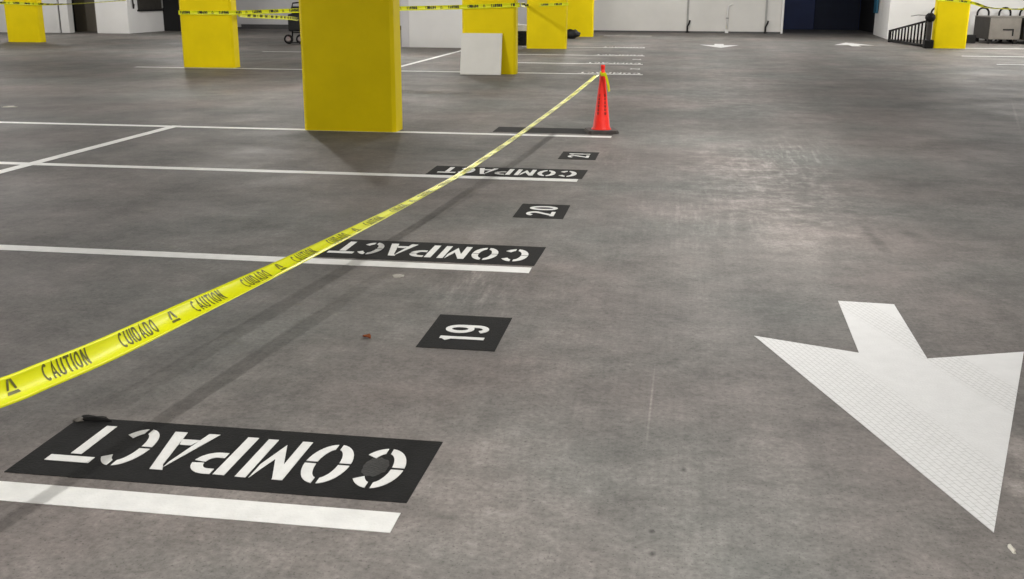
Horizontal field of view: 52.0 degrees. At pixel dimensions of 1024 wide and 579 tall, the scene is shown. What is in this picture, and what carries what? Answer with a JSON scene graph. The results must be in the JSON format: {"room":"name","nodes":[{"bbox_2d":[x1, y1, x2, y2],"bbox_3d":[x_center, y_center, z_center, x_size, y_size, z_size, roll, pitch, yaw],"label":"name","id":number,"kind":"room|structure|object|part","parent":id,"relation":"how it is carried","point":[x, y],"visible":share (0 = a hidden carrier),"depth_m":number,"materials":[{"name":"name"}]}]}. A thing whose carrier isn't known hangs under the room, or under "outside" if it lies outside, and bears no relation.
{"room":"parking garage","nodes":[
{"label":"parking garage","id":0,"kind":"room"},
{"bbox_2d":[0,0,60,32],"bbox_3d":[-18.365,-10.253,36.040,6.040,2.750,0.300,3,16,9],"label":"wall","id":1,"kind":"structure","parent":0,"point":[50,12],"depth_m":35.77,"materials":[{"name":"white paint"}]},
{"bbox_2d":[58,0,74,32],"bbox_3d":[-15.165,-10.105,35.557,0.300,2.750,0.300,3,16,9],"label":"wall","id":2,"kind":"structure","parent":0,"point":[66,12],"depth_m":35.68,"materials":[{"name":"white paint"}]},
{"bbox_2d":[73,0,96,31],"bbox_3d":[-14.915,-10.466,36.834,2.200,2.750,0.200,3,16,9],"label":"wall","id":3,"kind":"structure","parent":0,"point":[85,14],"depth_m":36.98,"materials":[{"name":"brown paint"}]},
{"bbox_2d":[72,0,76,30],"bbox_3d":[-15.623,-10.450,36.771,0.420,2.750,0.150,3,16,9],"label":"trim","id":4,"kind":"structure","parent":3,"relation":"attached to","point":[72,0],"depth_m":37.01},
{"bbox_2d":[236,0,526,25],"bbox_3d":[-4.584,-11.215,39.316,12.600,2.585,0.060,3,16,9],"label":"wall panel","id":5,"kind":"object","parent":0,"point":[240,4],"depth_m":40.20,"materials":[{"name":"grey paint"}]},
{"bbox_2d":[401,0,408,46],"bbox_3d":[-2.753,-7.699,27.232,0.220,2.750,0.250,3,16,9],"label":"wall","id":6,"kind":"structure","parent":0,"point":[404,14],"depth_m":27.34,"materials":[{"name":"grey paint"}]},
{"bbox_2d":[408,0,461,47],"bbox_3d":[-1.503,-7.634,27.020,2.320,2.750,0.300,3,16,9],"label":"wall","id":7,"kind":"structure","parent":0,"point":[427,28],"depth_m":27.17,"materials":[{"name":"white paint"}]},
{"bbox_2d":[237,0,782,31],"bbox_3d":[-0.541,-10.997,38.904,20.730,2.750,0.300,3,16,9],"label":"wall","id":8,"kind":"structure","parent":0,"point":[624,15],"depth_m":37.94,"materials":[{"name":"grey paint"}]},
{"bbox_2d":[238,24,779,33],"bbox_3d":[-0.613,-9.696,39.063,20.660,0.160,0.120,3,16,9],"label":"baseboard","id":9,"kind":"structure","parent":8,"relation":"attached to","point":[238,27],"depth_m":38.49,"materials":[{"name":"paint"}]},
{"bbox_2d":[686,0,688,28],"bbox_3d":[6.346,-10.630,37.700,0.070,2.750,0.040,3,16,9],"label":"trim","id":10,"kind":"structure","parent":8,"relation":"attached to","point":[688,0],"depth_m":37.87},
{"bbox_2d":[725,4,732,32],"bbox_3d":[7.783,-9.722,37.694,0.233,1.017,0.090,3,16,9],"label":"conduit","id":11,"kind":"object","parent":8,"relation":"attached to","point":[727,18],"visible":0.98,"depth_m":37.70,"materials":[{"name":"white metal"}]},
{"bbox_2d":[764,0,767,29],"bbox_3d":[9.073,-10.503,37.288,0.070,2.750,0.040,3,16,9],"label":"trim","id":12,"kind":"structure","parent":8,"relation":"attached to","point":[766,10],"depth_m":37.46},
{"bbox_2d":[780,0,784,33],"bbox_3d":[9.633,-10.472,37.184,0.070,2.750,0.080,3,16,9],"label":"trim","id":13,"kind":"structure","parent":8,"relation":"attached to","point":[783,1],"depth_m":37.37,"materials":[{"name":"white paint"}]},
{"bbox_2d":[0,28,1023,578],"bbox_3d":[-3.154,-4.450,21.352,41.000,0.300,54.000,3,16,9],"label":"floor","id":14,"kind":"structure","parent":0,"point":[629,418],"depth_m":5.08,"materials":[{"name":"concrete"}]},
{"bbox_2d":[3,0,45,41],"bbox_3d":[-13.584,-8.263,29.086,1.000,2.745,0.300,3,16,9],"label":"column","id":15,"kind":"structure","parent":14,"relation":"on","point":[24,23],"depth_m":29.18,"materials":[{"name":"yellow paint"}]},
{"bbox_2d":[0,0,125,5],"bbox_3d":[-14.183,-8.782,32.112,3.407,0.114,6.563,3,16,9],"label":"caution tape","id":16,"kind":"object","parent":15,"relation":"attached to","point":[1,2],"visible":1,"depth_m":29.06,"materials":[{"name":"yellow plastic"}]},
{"bbox_2d":[0,125,177,173],"bbox_3d":[-4.268,-0.628,7.287,0.105,0.002,8.460,3,16,9],"label":"parking line","id":17,"kind":"object","parent":14,"relation":"on","point":[172,126],"visible":1,"depth_m":9.52,"materials":[{"name":"white paint"}]},
{"bbox_2d":[94,0,163,33],"bbox_3d":[-13.274,-10.320,36.343,1.160,2.750,2.500,3,16,9],"label":"wall pier","id":18,"kind":"object","parent":14,"relation":"on","point":[118,16],"visible":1,"depth_m":35.47,"materials":[{"name":"white paint"}]},
{"bbox_2d":[132,0,163,10],"bbox_3d":[-12.639,-10.175,36.372,0.100,1.040,2.125,3,16,9],"label":"upper cabinet","id":19,"kind":"object","parent":18,"relation":"attached to","point":[143,5],"visible":1,"depth_m":36.54,"materials":[{"name":"paint"}]},
{"bbox_3d":[-12.611,-9.749,36.685,0.100,0.050,1.750,3,16,9],"label":"rail","id":20,"kind":"part","parent":19,"relation":"part of","materials":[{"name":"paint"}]},
{"bbox_2d":[163,0,180,30],"bbox_3d":[-11.889,-10.628,37.450,1.220,2.750,0.200,3,16,9],"label":"door","id":21,"kind":"structure","parent":18,"relation":"attached to","point":[171,17],"depth_m":37.63,"materials":[{"name":"black metal"}]},
{"bbox_2d":[0,481,400,532],"bbox_3d":[-2.930,0.517,3.269,5.286,0.002,0.112,3,16,9],"label":"parking line","id":22,"kind":"object","parent":14,"relation":"on","point":[180,505],"visible":1,"depth_m":2.96,"materials":[{"name":"white paint"}]},
{"bbox_2d":[179,0,239,67],"bbox_3d":[-5.714,-5.565,19.668,1.030,2.745,0.300,3,16,9],"label":"column","id":23,"kind":"structure","parent":14,"relation":"on","point":[208,41],"depth_m":19.74,"materials":[{"name":"yellow paint"}]},
{"bbox_2d":[238,14,297,20],"bbox_3d":[-5.209,-6.235,23.993,0.483,0.357,9.260,-1,16,-4],"label":"caution tape","id":24,"kind":"object","parent":23,"relation":"attached to","point":[247,15],"visible":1,"depth_m":21.27,"materials":[{"name":"yellow plastic"}]},
{"bbox_2d":[178,3,519,14],"bbox_3d":[-3.054,-5.053,18.917,6.574,0.256,0.155,4,16,14],"label":"caution tape","id":25,"kind":"object","parent":23,"relation":"attached to","point":[499,5],"visible":0.65,"depth_m":18.56,"materials":[{"name":"yellow plastic"}]},
{"bbox_2d":[4,419,442,502],"bbox_3d":[-0.880,0.521,3.281,1.262,0.003,0.432,3,16,9],"label":"stencilled marking","id":26,"kind":"object","parent":14,"relation":"on","point":[230,458],"visible":1,"depth_m":3.26,"materials":[{"name":"black paint"}]},
{"bbox_2d":[73,416,83,421],"bbox_3d":[-1.466,0.435,3.551,0.041,0.012,0.033,-6,17,-20],"label":"scrap","id":27,"kind":"object","parent":26,"relation":"on","point":[76,419],"visible":1,"depth_m":3.54,"materials":[{"name":"grey paint"}]},
{"bbox_2d":[81,414,110,420],"bbox_3d":[-1.411,0.433,3.558,0.130,0.014,0.036,3,16,9],"label":"scrap","id":28,"kind":"object","parent":26,"relation":"on","point":[88,417],"visible":1,"depth_m":3.55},
{"bbox_2d":[0,245,530,272],"bbox_3d":[-3.990,-0.290,6.104,8.272,0.002,0.112,3,16,9],"label":"parking line","id":29,"kind":"object","parent":14,"relation":"on","point":[2,247],"visible":1,"depth_m":5.70,"materials":[{"name":"white paint"}]},
{"bbox_2d":[0,162,577,181],"bbox_3d":[-4.558,-1.077,8.875,10.252,0.002,0.112,3,16,9],"label":"parking line","id":30,"kind":"object","parent":14,"relation":"on","point":[14,163],"visible":1,"depth_m":8.46,"materials":[{"name":"white paint"}]},
{"bbox_2d":[284,2,300,43],"bbox_3d":[-5.928,-7.296,28.756,0.628,1.119,0.420,3,16,9],"label":"trolley","id":31,"kind":"object","parent":14,"relation":"on","point":[293,25],"visible":0.62,"depth_m":28.62,"materials":[{"name":"metal"}]},
{"bbox_2d":[0,121,611,137],"bbox_3d":[-5.098,-1.816,11.474,12.343,0.002,0.112,3,16,9],"label":"parking line","id":32,"kind":"object","parent":14,"relation":"on","point":[0,121],"visible":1,"depth_m":11.10,"materials":[{"name":"white paint"}]},
{"bbox_2d":[299,0,402,131],"bbox_3d":[-1.658,-3.006,10.690,0.987,2.745,0.320,3,16,9],"label":"column","id":33,"kind":"structure","parent":14,"relation":"on","point":[351,49],"depth_m":10.73,"materials":[{"name":"yellow paint"}]},
{"bbox_2d":[392,274,403,277],"bbox_3d":[-0.583,-0.070,5.371,0.065,0.002,0.079,3,16,9],"label":"scrap","id":34,"kind":"object","parent":14,"relation":"on","point":[394,275],"visible":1,"depth_m":5.37,"materials":[{"name":"white paper"}]},
{"bbox_2d":[157,67,642,74],"bbox_3d":[-2.429,-4.015,19.273,9.590,0.002,0.125,3,16,9],"label":"parking line","id":35,"kind":"object","parent":14,"relation":"on","point":[157,67],"visible":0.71,"depth_m":19.11,"materials":[{"name":"white paint"}]},
{"bbox_2d":[315,239,545,265],"bbox_3d":[-0.463,-0.212,5.874,1.262,0.003,0.432,3,16,9],"label":"stencilled marking","id":36,"kind":"object","parent":14,"relation":"on","point":[349,248],"visible":1,"depth_m":5.85,"materials":[{"name":"black paint"}]},
{"bbox_2d":[401,50,460,66],"bbox_3d":[-1.689,-5.127,23.203,0.105,0.002,8.340,3,16,9],"label":"parking line","id":37,"kind":"object","parent":14,"relation":"on","point":[460,50],"visible":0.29,"depth_m":22.62,"materials":[{"name":"white paint"}]},
{"bbox_2d":[416,314,511,351],"bbox_3d":[-0.197,0.180,4.491,0.328,0.004,0.458,3,16,9],"label":"stencilled number","id":38,"kind":"object","parent":14,"relation":"on","point":[460,332],"visible":1,"depth_m":4.47,"materials":[{"name":"black paint"}]},
{"bbox_2d":[460,33,501,74],"bbox_3d":[-0.539,-4.117,18.372,0.720,0.702,0.221,2,16,7],"label":"board","id":39,"kind":"object","parent":14,"relation":"on","point":[481,53],"visible":1,"depth_m":18.36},
{"bbox_2d":[462,0,517,73],"bbox_3d":[-0.383,-5.171,18.348,0.953,2.745,0.300,3,16,9],"label":"column","id":40,"kind":"structure","parent":14,"relation":"on","point":[504,21],"depth_m":18.35,"materials":[{"name":"yellow paint"}]},
{"bbox_2d":[426,166,587,178],"bbox_3d":[-0.036,-0.948,8.475,1.262,0.003,0.432,3,16,9],"label":"stencilled marking","id":41,"kind":"object","parent":14,"relation":"on","point":[438,170],"visible":0.86,"depth_m":8.45,"materials":[{"name":"black paint"}]},
{"bbox_2d":[518,24,526,43],"bbox_3d":[0.464,-7.026,28.973,0.700,0.530,0.600,3,16,9],"label":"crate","id":42,"kind":"object","parent":14,"relation":"on","point":[522,28],"visible":0.23,"depth_m":28.73,"materials":[{"name":"black plastic"}]},
{"bbox_3d":[0.465,-7.204,28.922,0.700,0.160,0.600,3,16,9],"label":"lid","id":43,"kind":"part","parent":42,"relation":"part of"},
{"bbox_2d":[513,204,569,218],"bbox_3d":[0.200,-0.522,6.974,0.328,0.004,0.458,3,16,9],"label":"stencilled number","id":44,"kind":"object","parent":14,"relation":"on","point":[547,211],"visible":1,"depth_m":6.96,"materials":[{"name":"black paint"}]},
{"bbox_2d":[527,0,567,48],"bbox_3d":[0.900,-7.534,26.706,1.020,2.745,0.300,3,16,9],"label":"column","id":45,"kind":"structure","parent":14,"relation":"on","point":[546,25],"depth_m":26.78,"materials":[{"name":"yellow paint"}]},
{"bbox_2d":[521,2,567,6],"bbox_3d":[0.263,-6.113,22.600,1.153,0.190,8.548,3,16,9],"label":"caution tape","id":46,"kind":"object","parent":45,"relation":"attached to","point":[522,4],"visible":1,"depth_m":26.57,"materials":[{"name":"yellow plastic"}]},
{"bbox_2d":[493,127,612,134],"bbox_3d":[0.451,-1.668,11.027,1.262,0.002,0.432,3,16,9],"label":"stencilled marking","id":47,"kind":"object","parent":14,"relation":"on","point":[499,129],"visible":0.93,"depth_m":11.03,"materials":[{"name":"black paint"}]},
{"bbox_2d":[584,65,618,133],"bbox_3d":[0.927,-1.962,10.813,0.320,0.685,0.320,-1,16,-5],"label":"traffic cone","id":48,"kind":"object","parent":47,"relation":"on","point":[601,125],"visible":1,"depth_m":10.79,"materials":[{"name":"plastic"}]},
{"bbox_2d":[0,71,609,407],"bbox_3d":[-0.450,-0.749,5.925,0.130,0.387,10.505,5,16,15],"label":"caution tape","id":49,"kind":"object","parent":48,"relation":"attached to","point":[32,380],"visible":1,"depth_m":3.46,"materials":[{"name":"yellow plastic"}]},
{"bbox_2d":[522,46,615,47],"bbox_3d":[1.870,-6.389,27.713,3.250,0.002,0.130,3,16,9],"label":"parking line","id":50,"kind":"object","parent":14,"relation":"on","point":[522,46],"visible":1,"depth_m":27.63,"materials":[{"name":"white paint"}]},
{"bbox_2d":[518,54,624,55],"bbox_3d":[1.318,-5.422,24.289,3.470,0.002,0.130,3,16,9],"label":"parking line","id":51,"kind":"object","parent":14,"relation":"on","point":[518,54],"visible":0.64,"depth_m":24.16,"materials":[{"name":"white paint"}]},
{"bbox_2d":[567,29,580,38],"bbox_3d":[1.853,-7.986,32.804,0.591,0.298,0.454,3,16,9],"label":"bag","id":52,"kind":"object","parent":14,"relation":"on","point":[571,34],"visible":0.75,"depth_m":32.65,"materials":[{"name":"black plastic"}]},
{"bbox_2d":[558,151,598,159],"bbox_3d":[0.595,-1.190,9.339,0.328,0.003,0.458,3,16,9],"label":"stencilled number","id":53,"kind":"object","parent":14,"relation":"on","point":[565,155],"visible":1,"depth_m":9.34,"materials":[{"name":"black paint"}]},
{"bbox_2d":[567,0,593,36],"bbox_3d":[2.162,-9.600,34.016,0.995,2.745,0.300,3,16,9],"label":"column","id":54,"kind":"structure","parent":14,"relation":"on","point":[580,17],"depth_m":34.06,"materials":[{"name":"yellow paint"}]},
{"bbox_2d":[518,62,642,64],"bbox_3d":[0.893,-4.627,21.480,3.540,0.002,0.130,3,16,9],"label":"parking line","id":55,"kind":"object","parent":14,"relation":"on","point":[518,62],"visible":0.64,"depth_m":21.40,"materials":[{"name":"white paint"}]},
{"bbox_2d":[581,72,639,73],"bbox_3d":[1.752,-3.900,18.922,1.115,0.002,0.298,3,16,9],"label":"stencilled marking","id":56,"kind":"object","parent":14,"relation":"on","point":[581,72],"visible":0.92,"depth_m":18.82,"materials":[{"name":"white paint"}]},
{"bbox_2d":[705,44,736,47],"bbox_3d":[5.832,-6.682,28.797,1.009,0.002,2.146,-2,16,-9],"label":"arrow marking","id":57,"kind":"object","parent":14,"relation":"on","point":[714,45],"depth_m":28.88,"materials":[{"name":"white paint"}]},
{"bbox_2d":[837,43,873,45],"bbox_3d":[9.473,-6.939,29.754,1.009,0.002,2.146,-2,16,-9],"label":"arrow marking","id":58,"kind":"object","parent":14,"relation":"on","point":[850,44],"depth_m":29.74,"materials":[{"name":"white paint"}]},
{"bbox_2d":[755,301,1023,532],"bbox_3d":[1.625,0.346,3.932,1.009,0.002,2.146,-2,16,-9],"label":"arrow marking","id":59,"kind":"object","parent":14,"relation":"on","point":[950,419],"depth_m":3.80,"materials":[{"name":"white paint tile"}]},
{"bbox_2d":[888,13,935,48],"bbox_3d":[11.123,-7.315,29.421,0.584,0.918,3.790,3,16,9],"label":"railing","id":60,"kind":"object","parent":14,"relation":"on","point":[928,43],"visible":1,"depth_m":28.57,"materials":[{"name":"metal"}]},
{"bbox_3d":[11.128,-6.938,29.590,0.080,0.080,3.565,1,16,3],"label":"rail","id":61,"kind":"part","parent":60,"relation":"part of","materials":[{"name":"paint"}]},
{"bbox_3d":[11.129,-7.394,29.461,0.056,0.446,3.571,1,16,3],"label":"rail","id":62,"kind":"part","parent":60,"relation":"part of","materials":[{"name":"paint"}]},
{"bbox_3d":[11.020,-6.814,27.776,0.110,0.850,0.160,3,16,9],"label":"post","id":63,"kind":"part","parent":60,"relation":"part of","materials":[{"name":"grey metal"}]},
{"bbox_2d":[931,0,970,48],"bbox_3d":[11.598,-7.740,27.577,0.835,2.745,0.300,3,16,9],"label":"column","id":64,"kind":"structure","parent":14,"relation":"on","point":[950,24],"depth_m":27.65,"materials":[{"name":"yellow paint"}]},
{"bbox_2d":[937,0,1023,9],"bbox_3d":[15.050,-7.798,28.742,8.204,0.308,0.582,-5,17,-19],"label":"caution tape","id":65,"kind":"object","parent":64,"relation":"attached to","point":[958,1],"visible":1,"depth_m":27.49,"materials":[{"name":"yellow plastic"}]},
{"bbox_2d":[966,34,975,42],"bbox_3d":[13.399,-7.361,30.860,0.340,0.240,0.400,3,16,9],"label":"box","id":66,"kind":"object","parent":14,"relation":"on","point":[970,38],"visible":0.54,"depth_m":30.66,"materials":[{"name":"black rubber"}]},
{"bbox_2d":[976,7,989,40],"bbox_3d":[14.426,-8.155,32.256,0.450,1.014,0.120,3,16,9],"label":"bike rack","id":67,"kind":"object","parent":14,"relation":"on","point":[979,9],"visible":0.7,"depth_m":32.13,"materials":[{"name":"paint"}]},
{"bbox_2d":[973,15,1022,43],"bbox_3d":[14.314,-7.677,31.025,0.890,0.765,1.692,3,16,9],"label":"base cabinet","id":68,"kind":"object","parent":14,"relation":"on","point":[991,28],"visible":0.96,"depth_m":30.28,"materials":[{"name":"beige metal"}]},
{"bbox_3d":[14.316,-8.034,30.925,0.890,0.025,1.690,3,16,9],"label":"plate","id":69,"kind":"part","parent":68,"relation":"part of","materials":[{"name":"grey paint"}]},
{"bbox_3d":[14.186,-7.502,30.229,0.840,0.600,0.020,3,16,9],"label":"panel","id":70,"kind":"part","parent":68,"relation":"part of","materials":[{"name":"grey paint"}]},
{"bbox_2d":[985,48,1015,48],"bbox_3d":[13.821,-6.358,27.761,3.550,0.002,0.160,3,16,9],"label":"parking line","id":71,"kind":"object","parent":14,"relation":"on","point":[985,48],"visible":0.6,"depth_m":27.88,"materials":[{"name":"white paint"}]},
{"bbox_2d":[994,7,1011,40],"bbox_3d":[15.048,-8.126,32.162,0.450,1.014,0.120,3,16,9],"label":"bike rack","id":72,"kind":"object","parent":14,"relation":"on","point":[1000,10],"visible":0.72,"depth_m":32.05,"materials":[{"name":"metal"}]},
{"bbox_2d":[1007,544,1015,553],"bbox_3d":[1.310,0.679,2.752,0.017,0.003,0.052,3,16,9],"label":"paper scrap","id":73,"kind":"object","parent":14,"relation":"on","point":[1011,548],"visible":1,"depth_m":2.75,"materials":[{"name":"white paper"}]},
{"bbox_2d":[1008,16,1023,41],"bbox_3d":[15.344,-7.616,30.821,1.090,0.765,1.792,3,16,9],"label":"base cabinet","id":74,"kind":"object","parent":14,"relation":"on","point":[1022,24],"visible":0.35,"depth_m":30.32,"materials":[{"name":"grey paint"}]},
{"bbox_2d":[783,0,860,29],"bbox_3d":[12.095,-11.734,41.674,4.000,2.750,0.300,3,16,9],"label":"wall","id":75,"kind":"structure","parent":0,"point":[798,14],"depth_m":41.84,"materials":[{"name":"blue paint"}]},
{"bbox_2d":[813,0,859,29],"bbox_3d":[12.852,-11.474,41.407,1.700,2.400,0.090,3,16,9],"label":"door","id":76,"kind":"structure","parent":75,"relation":"in","point":[829,14],"depth_m":41.53,"materials":[{"name":"black paint"}]},
{"bbox_2d":[859,0,874,32],"bbox_3d":[13.544,-10.998,39.093,0.300,2.750,4.550,3,16,9],"label":"wall","id":77,"kind":"structure","parent":0,"point":[867,17],"depth_m":39.88,"materials":[{"name":"black paint"}]},
{"bbox_2d":[873,0,1023,40],"bbox_3d":[15.943,-9.623,34.275,7.600,2.750,4.100,3,16,9],"label":"wall","id":78,"kind":"structure","parent":0,"point":[892,14],"depth_m":32.94,"materials":[{"name":"white paint"}]},
{"bbox_2d":[873,0,878,12],"bbox_3d":[12.552,-10.072,36.124,0.060,1.100,0.840,4,16,12],"label":"panel","id":79,"kind":"object","parent":78,"relation":"attached to","point":[876,2],"visible":1,"depth_m":35.92,"materials":[{"name":"blue"}]}
]}

